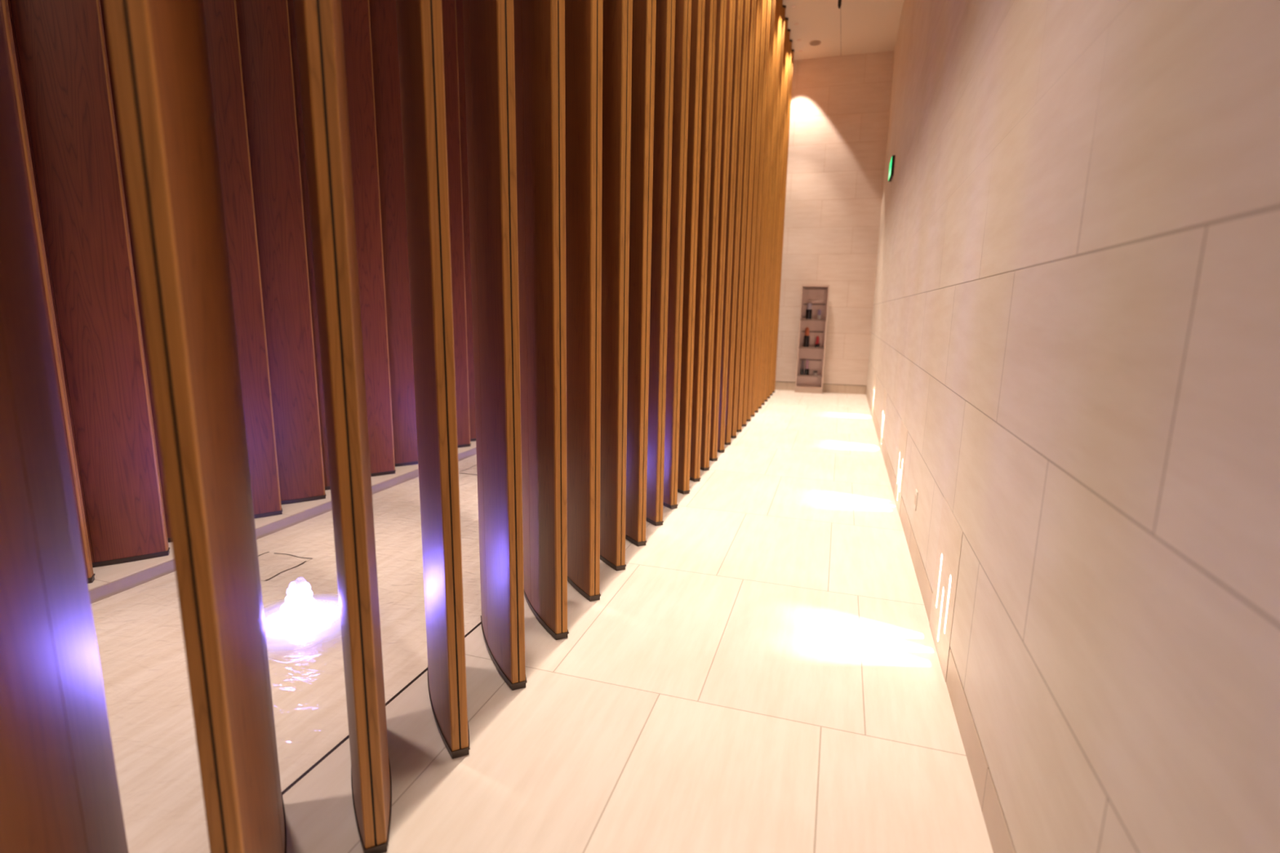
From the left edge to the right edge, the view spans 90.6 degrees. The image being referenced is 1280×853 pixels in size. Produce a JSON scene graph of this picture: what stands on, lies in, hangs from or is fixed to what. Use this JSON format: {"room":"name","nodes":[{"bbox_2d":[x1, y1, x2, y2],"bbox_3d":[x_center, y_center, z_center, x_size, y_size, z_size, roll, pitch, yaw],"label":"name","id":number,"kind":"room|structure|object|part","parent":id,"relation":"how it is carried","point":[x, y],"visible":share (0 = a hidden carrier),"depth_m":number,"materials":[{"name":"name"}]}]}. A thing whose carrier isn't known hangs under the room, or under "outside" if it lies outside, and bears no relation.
{"room":"spa corridor","nodes":[
{"label":"spa corridor","id":0,"kind":"room"},
{"bbox_2d":[88,440,475,590],"bbox_3d":[-3.322,0.491,6.065,2.485,0.300,16.120,4,11,17],"label":"ledge","id":1,"kind":"object","parent":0,"point":[104,575],"depth_m":4.31,"materials":[{"name":"stone"}]},
{"bbox_2d":[0,0,95,583],"bbox_3d":[-3.173,-2.020,2.740,0.618,5.858,0.116,-5,12,-30],"label":"wooden fin","id":2,"kind":"object","parent":1,"relation":"on","point":[5,13],"visible":0.23,"depth_m":3.12,"materials":[{"name":"red wood"}]},
{"bbox_2d":[7,0,169,567],"bbox_3d":[-3.050,-2.090,3.124,0.618,5.858,0.116,-5,12,-30],"label":"wooden fin","id":3,"kind":"object","parent":1,"relation":"on","point":[60,46],"visible":0.62,"depth_m":3.38,"materials":[{"name":"red wood"}]},
{"bbox_2d":[100,0,171,542],"bbox_3d":[-2.927,-2.159,3.509,0.618,5.858,0.116,-5,12,-30],"label":"wooden fin","id":4,"kind":"object","parent":1,"relation":"on","point":[102,2],"visible":0.03,"depth_m":3.68,"materials":[{"name":"red wood"}]},
{"bbox_2d":[203,0,282,518],"bbox_3d":[-2.804,-2.229,3.893,0.618,5.858,0.116,-5,12,-30],"label":"wooden fin","id":5,"kind":"object","parent":1,"relation":"on","point":[220,15],"visible":0.34,"depth_m":4.17,"materials":[{"name":"red wood"}]},
{"bbox_2d":[235,0,325,504],"bbox_3d":[-2.680,-2.298,4.277,0.618,5.858,0.116,-5,12,-30],"label":"wooden fin","id":6,"kind":"object","parent":1,"relation":"on","point":[264,27],"visible":0.46,"depth_m":4.50,"materials":[{"name":"red wood"}]},
{"bbox_2d":[88,447,476,604],"bbox_3d":[-2.131,0.581,5.700,0.012,0.298,16.120,4,11,17],"label":"trim","id":7,"kind":"structure","parent":1,"relation":"attached to","point":[107,590],"depth_m":4.31,"materials":[{"name":"stone"}]},
{"bbox_2d":[287,0,330,490],"bbox_3d":[-2.557,-2.368,4.662,0.618,5.858,0.116,-5,12,-30],"label":"wooden fin","id":8,"kind":"object","parent":1,"relation":"on","point":[291,2],"visible":0.03,"depth_m":4.80,"materials":[{"name":"red wood"}]},
{"bbox_2d":[341,0,395,476],"bbox_3d":[-2.434,-2.437,5.046,0.618,5.858,0.116,-5,12,-30],"label":"wooden fin","id":9,"kind":"object","parent":1,"relation":"on","point":[355,13],"visible":0.41,"depth_m":5.26,"materials":[{"name":"red wood"}]},
{"bbox_2d":[368,0,417,466],"bbox_3d":[-2.311,-2.506,5.430,0.618,5.858,0.116,-5,12,-30],"label":"wooden fin","id":10,"kind":"object","parent":1,"relation":"on","point":[383,14],"visible":0.24,"depth_m":5.60,"materials":[{"name":"red wood"}]},
{"bbox_2d":[441,0,471,448],"bbox_3d":[-2.065,-2.645,6.199,0.618,5.858,0.116,-5,12,-30],"label":"wooden fin","id":11,"kind":"object","parent":1,"relation":"on","point":[449,27],"visible":0.29,"depth_m":6.38,"materials":[{"name":"red wood"}]},
{"bbox_2d":[455,0,475,441],"bbox_3d":[-1.942,-2.715,6.583,0.618,5.858,0.116,-5,12,-30],"label":"wooden fin","id":12,"kind":"object","parent":1,"relation":"on","point":[459,2],"visible":0.09,"depth_m":6.68,"materials":[{"name":"red wood"}]},
{"bbox_2d":[90,454,481,852],"bbox_3d":[-1.134,0.690,5.400,2.105,0.227,16.120,4,11,17],"label":"pool","id":13,"kind":"object","parent":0,"point":[143,663],"visible":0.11,"depth_m":2.79,"materials":[{"name":"stone"}]},
{"bbox_2d":[257,551,311,581],"bbox_3d":[-2.262,0.844,3.839,0.360,0.004,0.359,4,11,17],"label":"hatch","id":14,"kind":"object","parent":13,"relation":"on","point":[270,566],"visible":0.64,"depth_m":3.87,"materials":[{"name":"stone"}]},
{"bbox_2d":[114,457,475,643],"bbox_3d":[-0.615,0.273,6.969,2.092,0.005,12.218,4,11,17],"label":"pool water","id":15,"kind":"object","parent":13,"relation":"on","point":[464,457],"visible":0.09,"depth_m":5.08,"materials":[{"name":"clear liquid"}]},
{"bbox_2d":[263,577,341,645],"bbox_3d":[-1.661,0.857,3.118,0.683,0.258,0.701,-5,12,-31],"label":"fountain jet","id":16,"kind":"object","parent":15,"relation":"on","point":[326,622],"visible":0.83,"depth_m":3.06,"materials":[{"name":"liquid"}]},
{"bbox_2d":[458,465,476,475],"bbox_3d":[-1.522,0.426,6.148,0.360,0.004,0.359,4,11,17],"label":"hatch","id":17,"kind":"object","parent":13,"relation":"on","point":[473,468],"visible":0.37,"depth_m":6.10,"materials":[{"name":"stone"}]},
{"bbox_2d":[282,389,993,852],"bbox_3d":[0.985,0.812,4.743,2.313,0.300,16.120,4,11,17],"label":"floor","id":18,"kind":"structure","parent":0,"point":[762,673],"depth_m":2.42,"materials":[{"name":"tile"}]},
{"bbox_2d":[0,9,128,852],"bbox_3d":[-1.056,-1.607,0.716,0.116,5.858,0.618,-4,12,-25],"label":"wooden fin","id":19,"kind":"object","parent":18,"relation":"on","point":[60,789],"visible":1,"depth_m":1.12,"materials":[{"name":"brown wood"}]},
{"bbox_2d":[103,0,286,852],"bbox_3d":[-0.932,-1.676,1.102,0.116,5.858,0.618,-4,12,-25],"label":"wooden fin","id":20,"kind":"object","parent":18,"relation":"on","point":[159,48],"visible":1,"depth_m":1.21,"materials":[{"name":"brown wood"}]},
{"bbox_2d":[293,0,391,852],"bbox_3d":[-0.808,-1.746,1.488,0.116,5.858,0.618,-4,12,-25],"label":"wooden fin","id":21,"kind":"object","parent":18,"relation":"on","point":[318,23],"visible":1,"depth_m":1.55,"materials":[{"name":"brown wood"}]},
{"bbox_2d":[281,622,480,795],"bbox_3d":[-0.124,0.729,5.083,0.012,0.301,16.120,4,11,17],"label":"trim","id":22,"kind":"structure","parent":18,"relation":"attached to","point":[346,738],"depth_m":2.18,"materials":[{"name":"brown metal"}]},
{"bbox_2d":[395,0,470,759],"bbox_3d":[-0.685,-1.816,1.875,0.116,5.858,0.618,-4,12,-25],"label":"wooden fin","id":23,"kind":"object","parent":18,"relation":"on","point":[419,22],"visible":1,"depth_m":1.95,"materials":[{"name":"brown wood"}]},
{"bbox_2d":[462,0,526,690],"bbox_3d":[-0.561,-1.886,2.261,0.116,5.858,0.618,-4,12,-25],"label":"wooden fin","id":24,"kind":"object","parent":18,"relation":"on","point":[488,25],"visible":1,"depth_m":2.36,"materials":[{"name":"brown wood"}]},
{"bbox_2d":[513,0,568,639],"bbox_3d":[-0.437,-1.955,2.647,0.116,5.858,0.618,-4,12,-25],"label":"wooden fin","id":25,"kind":"object","parent":18,"relation":"on","point":[539,24],"visible":0.89,"depth_m":2.75,"materials":[{"name":"brown wood"}]},
{"bbox_2d":[564,0,603,601],"bbox_3d":[-0.314,-2.025,3.033,0.116,5.858,0.618,-4,12,-25],"label":"wooden fin","id":26,"kind":"object","parent":18,"relation":"on","point":[584,19],"visible":0.66,"depth_m":3.07,"materials":[{"name":"brown wood"}]},
{"bbox_2d":[600,0,632,571],"bbox_3d":[-0.190,-2.095,3.419,0.116,5.858,0.618,-4,12,-25],"label":"wooden fin","id":27,"kind":"object","parent":18,"relation":"on","point":[617,14],"visible":0.5,"depth_m":3.42,"materials":[{"name":"brown wood"}]},
{"bbox_2d":[625,0,656,546],"bbox_3d":[-0.066,-2.165,3.805,0.116,5.858,0.618,-4,12,-25],"label":"wooden fin","id":28,"kind":"object","parent":18,"relation":"on","point":[644,11],"visible":0.44,"depth_m":3.78,"materials":[{"name":"brown wood"}]},
{"bbox_2d":[645,0,675,525],"bbox_3d":[0.058,-2.235,4.192,0.116,5.858,0.618,-4,12,-25],"label":"wooden fin","id":29,"kind":"object","parent":18,"relation":"on","point":[665,9],"visible":0.36,"depth_m":4.14,"materials":[{"name":"brown wood"}]},
{"bbox_2d":[662,0,691,508],"bbox_3d":[0.181,-2.304,4.578,0.116,5.858,0.618,-4,12,-25],"label":"wooden fin","id":30,"kind":"object","parent":18,"relation":"on","point":[682,7],"visible":0.35,"depth_m":4.50,"materials":[{"name":"brown wood"}]},
{"bbox_2d":[677,0,705,494],"bbox_3d":[0.305,-2.374,4.964,0.116,5.858,0.618,-4,12,-25],"label":"wooden fin","id":31,"kind":"object","parent":18,"relation":"on","point":[698,6],"visible":0.38,"depth_m":4.87,"materials":[{"name":"brown wood"}]},
{"bbox_2d":[689,0,716,481],"bbox_3d":[0.429,-2.444,5.350,0.116,5.858,0.618,-4,12,-25],"label":"wooden fin","id":32,"kind":"object","parent":18,"relation":"on","point":[710,11],"visible":0.3,"depth_m":5.24,"materials":[{"name":"brown wood"}]},
{"bbox_2d":[700,0,726,471],"bbox_3d":[0.552,-2.514,5.737,0.116,5.858,0.618,-4,12,-25],"label":"wooden fin","id":33,"kind":"object","parent":18,"relation":"on","point":[721,15],"visible":0.27,"depth_m":5.60,"materials":[{"name":"brown wood"}]},
{"bbox_2d":[709,0,735,461],"bbox_3d":[0.676,-2.583,6.123,0.116,5.858,0.618,-4,12,-25],"label":"wooden fin","id":34,"kind":"object","parent":18,"relation":"on","point":[731,4],"visible":0.23,"depth_m":5.97,"materials":[{"name":"brown wood"}]},
{"bbox_2d":[717,0,743,453],"bbox_3d":[0.800,-2.653,6.509,0.116,5.858,0.618,-4,12,-25],"label":"wooden fin","id":35,"kind":"object","parent":18,"relation":"on","point":[739,3],"visible":0.26,"depth_m":6.33,"materials":[{"name":"brown wood"}]},
{"bbox_2d":[724,0,750,444],"bbox_3d":[0.924,-2.723,6.895,0.116,5.858,0.618,-4,12,-25],"label":"wooden fin","id":36,"kind":"object","parent":18,"relation":"on","point":[746,4],"visible":0.27,"depth_m":6.71,"materials":[{"name":"brown wood"}]},
{"bbox_2d":[730,0,756,438],"bbox_3d":[1.047,-2.793,7.281,0.116,5.858,0.618,-4,12,-25],"label":"wooden fin","id":37,"kind":"object","parent":18,"relation":"on","point":[753,2],"visible":0.2,"depth_m":7.08,"materials":[{"name":"brown wood"}]},
{"bbox_2d":[736,0,761,431],"bbox_3d":[1.171,-2.863,7.668,0.116,5.858,0.618,-4,12,-25],"label":"wooden fin","id":38,"kind":"object","parent":18,"relation":"on","point":[758,2],"visible":0.2,"depth_m":7.44,"materials":[{"name":"brown wood"}]},
{"bbox_2d":[742,0,766,426],"bbox_3d":[1.295,-2.932,8.054,0.116,5.858,0.618,-4,12,-25],"label":"wooden fin","id":39,"kind":"object","parent":18,"relation":"on","point":[763,14],"visible":0.2,"depth_m":7.81,"materials":[{"name":"brown wood"}]},
{"bbox_2d":[746,0,771,421],"bbox_3d":[1.419,-3.002,8.440,0.116,5.858,0.618,-4,12,-25],"label":"wooden fin","id":40,"kind":"object","parent":18,"relation":"on","point":[768,2],"visible":0.23,"depth_m":8.19,"materials":[{"name":"brown wood"}]},
{"bbox_2d":[751,0,775,417],"bbox_3d":[1.542,-3.072,8.826,0.116,5.858,0.618,-4,12,-25],"label":"wooden fin","id":41,"kind":"object","parent":18,"relation":"on","point":[773,2],"visible":0.22,"depth_m":8.55,"materials":[{"name":"brown wood"}]},
{"bbox_2d":[754,0,779,412],"bbox_3d":[1.666,-3.142,9.212,0.116,5.858,0.618,-4,12,-25],"label":"wooden fin","id":42,"kind":"object","parent":18,"relation":"on","point":[777,2],"visible":0.18,"depth_m":8.92,"materials":[{"name":"brown wood"}]},
{"bbox_2d":[758,0,782,408],"bbox_3d":[1.790,-3.212,9.599,0.116,5.858,0.618,-4,12,-25],"label":"wooden fin","id":43,"kind":"object","parent":18,"relation":"on","point":[780,4],"visible":0.15,"depth_m":9.29,"materials":[{"name":"brown wood"}]},
{"bbox_2d":[761,4,786,404],"bbox_3d":[1.913,-3.281,9.985,0.116,5.858,0.618,-4,12,-25],"label":"wooden fin","id":44,"kind":"object","parent":18,"relation":"on","point":[784,7],"visible":0.24,"depth_m":9.67,"materials":[{"name":"brown wood"}]},
{"bbox_2d":[764,17,788,401],"bbox_3d":[2.037,-3.351,10.371,0.116,5.858,0.618,-4,12,-25],"label":"wooden fin","id":45,"kind":"object","parent":18,"relation":"on","point":[786,18],"visible":0.16,"depth_m":10.05,"materials":[{"name":"brown wood"}]},
{"bbox_2d":[767,28,790,398],"bbox_3d":[2.161,-3.421,10.757,0.116,5.858,0.618,-4,12,-25],"label":"wooden fin","id":46,"kind":"object","parent":18,"relation":"on","point":[788,29],"visible":0.2,"depth_m":10.45,"materials":[{"name":"brown wood"}]},
{"bbox_2d":[769,39,792,395],"bbox_3d":[2.284,-3.491,11.143,0.116,5.858,0.618,-4,12,-25],"label":"wooden fin","id":47,"kind":"object","parent":18,"relation":"on","point":[790,40],"visible":0.16,"depth_m":10.83,"materials":[{"name":"brown wood"}]},
{"bbox_2d":[772,48,794,392],"bbox_3d":[2.408,-3.561,11.530,0.116,5.858,0.618,-4,12,-25],"label":"wooden fin","id":48,"kind":"object","parent":18,"relation":"on","point":[793,51],"visible":0.16,"depth_m":11.22,"materials":[{"name":"brown wood"}]},
{"bbox_2d":[794,284,829,393],"bbox_3d":[3.188,-1.611,11.734,0.500,1.980,0.140,4,11,17],"label":"display cabinet","id":49,"kind":"object","parent":18,"relation":"on","point":[817,295],"visible":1,"depth_m":11.76,"materials":[{"name":"beige"}]},
{"bbox_3d":[2.966,-1.656,11.803,0.020,1.865,0.130,4,11,17],"label":"panel","id":50,"kind":"part","parent":49,"relation":"part of","materials":[{"name":"beige"}]},
{"bbox_2d":[800,360,804,374],"bbox_3d":[3.043,-1.109,11.861,0.060,0.270,0.060,4,11,17],"label":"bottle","id":51,"kind":"object","parent":49,"relation":"on","point":[802,361],"visible":1,"depth_m":11.84,"materials":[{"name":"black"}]},
{"bbox_2d":[803,327,809,346],"bbox_3d":[3.096,-1.661,11.745,0.100,0.360,0.100,4,11,17],"label":"lipstick","id":52,"kind":"object","parent":49,"relation":"on","point":[806,337],"visible":1,"depth_m":11.71,"materials":[{"name":"black"}]},
{"bbox_2d":[804,359,808,374],"bbox_3d":[3.124,-1.112,11.835,0.075,0.290,0.075,4,11,17],"label":"lipstick","id":53,"kind":"object","parent":49,"relation":"on","point":[806,370],"visible":1,"depth_m":11.81,"materials":[{"name":"black"}]},
{"bbox_2d":[805,302,812,319],"bbox_3d":[3.113,-2.127,11.655,0.105,0.290,0.105,4,11,17],"label":"bottle","id":54,"kind":"object","parent":49,"relation":"on","point":[809,311],"visible":1,"depth_m":11.62,"materials":[{"name":"black"}]},
{"bbox_3d":[3.174,-0.740,11.900,0.450,0.035,0.110,4,11,17],"label":"panel","id":55,"kind":"part","parent":49,"relation":"part of","materials":[{"name":"beige"}]},
{"bbox_2d":[796,373,822,377],"bbox_3d":[3.178,-0.954,11.861,0.450,0.030,0.108,4,11,17],"label":"shelf","id":56,"kind":"object","parent":49,"relation":"attached to","point":[797,375],"depth_m":11.84,"materials":[{"name":"beige"}]},
{"bbox_3d":[3.197,-1.249,11.850,0.390,0.025,0.016,4,11,17],"label":"rail","id":57,"kind":"part","parent":49,"relation":"part of","materials":[{"name":"beige wood"}]},
{"bbox_2d":[799,346,823,349],"bbox_3d":[3.187,-1.465,11.765,0.450,0.030,0.108,4,11,17],"label":"shelf","id":58,"kind":"object","parent":49,"relation":"attached to","point":[800,347],"depth_m":11.75,"materials":[{"name":"beige"}]},
{"bbox_3d":[3.206,-1.760,11.755,0.390,0.025,0.016,4,11,17],"label":"rail","id":59,"kind":"part","parent":49,"relation":"part of","materials":[{"name":"beige"}]},
{"bbox_2d":[800,319,826,320],"bbox_3d":[3.196,-1.966,11.672,0.450,0.030,0.108,4,11,17],"label":"shelf","id":60,"kind":"object","parent":49,"relation":"attached to","point":[801,319],"depth_m":11.62,"materials":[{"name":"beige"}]},
{"bbox_3d":[3.214,-2.251,11.663,0.390,0.025,0.016,4,11,17],"label":"rail","id":61,"kind":"part","parent":49,"relation":"part of","materials":[{"name":"beige"}]},
{"bbox_2d":[813,370,817,375],"bbox_3d":[3.270,-0.998,11.808,0.085,0.080,0.085,4,11,17],"label":"jar","id":62,"kind":"object","parent":49,"relation":"on","point":[815,372],"visible":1,"depth_m":11.78,"materials":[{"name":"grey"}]},
{"bbox_3d":[3.207,-2.571,11.561,0.490,0.030,0.130,4,11,17],"label":"panel","id":63,"kind":"part","parent":49,"relation":"part of","materials":[{"name":"beige"}]},
{"bbox_3d":[3.219,-2.527,11.612,0.390,0.025,0.016,4,11,17],"label":"rail","id":64,"kind":"part","parent":49,"relation":"part of","materials":[{"name":"beige wood"}]},
{"bbox_2d":[814,336,819,346],"bbox_3d":[3.280,-1.571,11.702,0.080,0.205,0.080,4,11,17],"label":"lipstick","id":65,"kind":"object","parent":49,"relation":"on","point":[816,344],"visible":1,"depth_m":11.68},
{"bbox_2d":[817,309,821,319],"bbox_3d":[3.289,-2.055,11.611,0.065,0.170,0.065,4,11,17],"label":"bottle","id":66,"kind":"object","parent":49,"relation":"on","point":[819,316],"visible":1,"depth_m":11.59,"materials":[{"name":"white"}]},
{"bbox_3d":[3.414,-1.623,11.665,0.020,1.865,0.130,4,11,17],"label":"panel","id":67,"kind":"part","parent":49,"relation":"part of","materials":[{"name":"beige wood"}]},
{"bbox_2d":[775,50,893,385],"bbox_3d":[1.230,-3.806,12.285,6.915,5.695,0.250,4,11,17],"label":"wall","id":68,"kind":"structure","parent":0,"point":[840,105],"depth_m":11.39,"materials":[{"name":"tile"}]},
{"bbox_2d":[774,381,866,394],"bbox_3d":[1.063,-0.931,12.861,6.669,0.157,0.244,4,11,17],"label":"baseboard","id":69,"kind":"structure","parent":68,"relation":"attached to","point":[840,388],"depth_m":11.94,"materials":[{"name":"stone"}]},
{"bbox_2d":[782,0,904,60],"bbox_3d":[-1.105,-5.357,4.298,6.915,0.200,16.120,4,11,17],"label":"ceiling","id":70,"kind":"structure","parent":0,"point":[859,26],"depth_m":9.82,"materials":[{"name":"beige paint"}]},
{"bbox_2d":[808,40,821,45],"bbox_3d":[2.892,-6.323,10.451,0.190,0.018,0.190,4,11,17],"label":"ceiling speaker","id":71,"kind":"object","parent":70,"relation":"attached to","point":[813,42],"visible":1,"depth_m":10.43,"materials":[{"name":"beige"}]},
{"bbox_2d":[810,41,819,45],"bbox_3d":[2.892,-6.317,10.452,0.150,0.006,0.150,4,11,17],"label":"grille","id":72,"kind":"object","parent":71,"relation":"attached to","point":[812,43],"depth_m":10.44,"materials":[{"name":"brown"}]},
{"bbox_2d":[837,0,841,8],"bbox_3d":[2.643,-5.736,8.346,0.100,0.410,0.100,4,11,17],"label":"hanging fixture","id":73,"kind":"object","parent":70,"relation":"hanging from","point":[839,3],"visible":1,"depth_m":8.36,"materials":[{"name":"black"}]},
{"bbox_2d":[866,0,1279,852],"bbox_3d":[1.932,-2.206,3.761,0.140,5.695,15.870,4,11,17],"label":"wall","id":74,"kind":"structure","parent":0,"point":[1075,335],"depth_m":1.28,"materials":[{"name":"stone"}]},
{"bbox_2d":[871,372,876,418],"bbox_3d":[3.462,-0.455,9.176,0.140,0.652,0.516,4,11,17],"label":"wall light","id":75,"kind":"object","parent":74,"relation":"attached to","point":[875,373],"visible":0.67,"depth_m":9.16,"materials":[{"name":"glass"}]},
{"bbox_2d":[879,388,887,453],"bbox_3d":[2.779,-0.070,7.046,0.140,0.652,0.516,4,11,17],"label":"wall light","id":76,"kind":"object","parent":74,"relation":"attached to","point":[885,394],"visible":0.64,"depth_m":7.04,"materials":[{"name":"glass"}]},
{"bbox_2d":[888,155,895,182],"bbox_3d":[3.437,-3.520,8.651,0.038,0.250,0.480,4,11,17],"label":"exit sign","id":77,"kind":"object","parent":74,"relation":"attached to","point":[892,161],"visible":1,"depth_m":8.45,"materials":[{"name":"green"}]},
{"bbox_2d":[893,419,907,515],"bbox_3d":[2.096,0.315,4.915,0.140,0.652,0.516,4,11,17],"label":"wall light","id":78,"kind":"object","parent":74,"relation":"attached to","point":[904,432],"visible":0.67,"depth_m":4.91,"materials":[{"name":"glass"}]},
{"bbox_2d":[913,488,918,511],"bbox_3d":[1.701,0.452,3.905,0.008,0.120,0.080,4,11,17],"label":"wall outlet","id":79,"kind":"object","parent":74,"relation":"attached to","point":[916,491],"visible":1,"depth_m":3.88,"materials":[{"name":"beige plastic"}]},
{"bbox_2d":[866,386,1016,852],"bbox_3d":[1.920,0.659,4.416,0.139,0.152,15.620,4,11,17],"label":"baseboard","id":80,"kind":"structure","parent":74,"relation":"attached to","point":[999,835],"depth_m":2.21,"materials":[{"name":"stone"}]},
{"bbox_2d":[928,496,963,682],"bbox_3d":[1.414,0.700,2.785,0.140,0.652,0.516,4,11,17],"label":"wall light","id":81,"kind":"object","parent":74,"relation":"attached to","point":[950,535],"visible":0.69,"depth_m":2.77,"materials":[{"name":"glass"}]}
]}

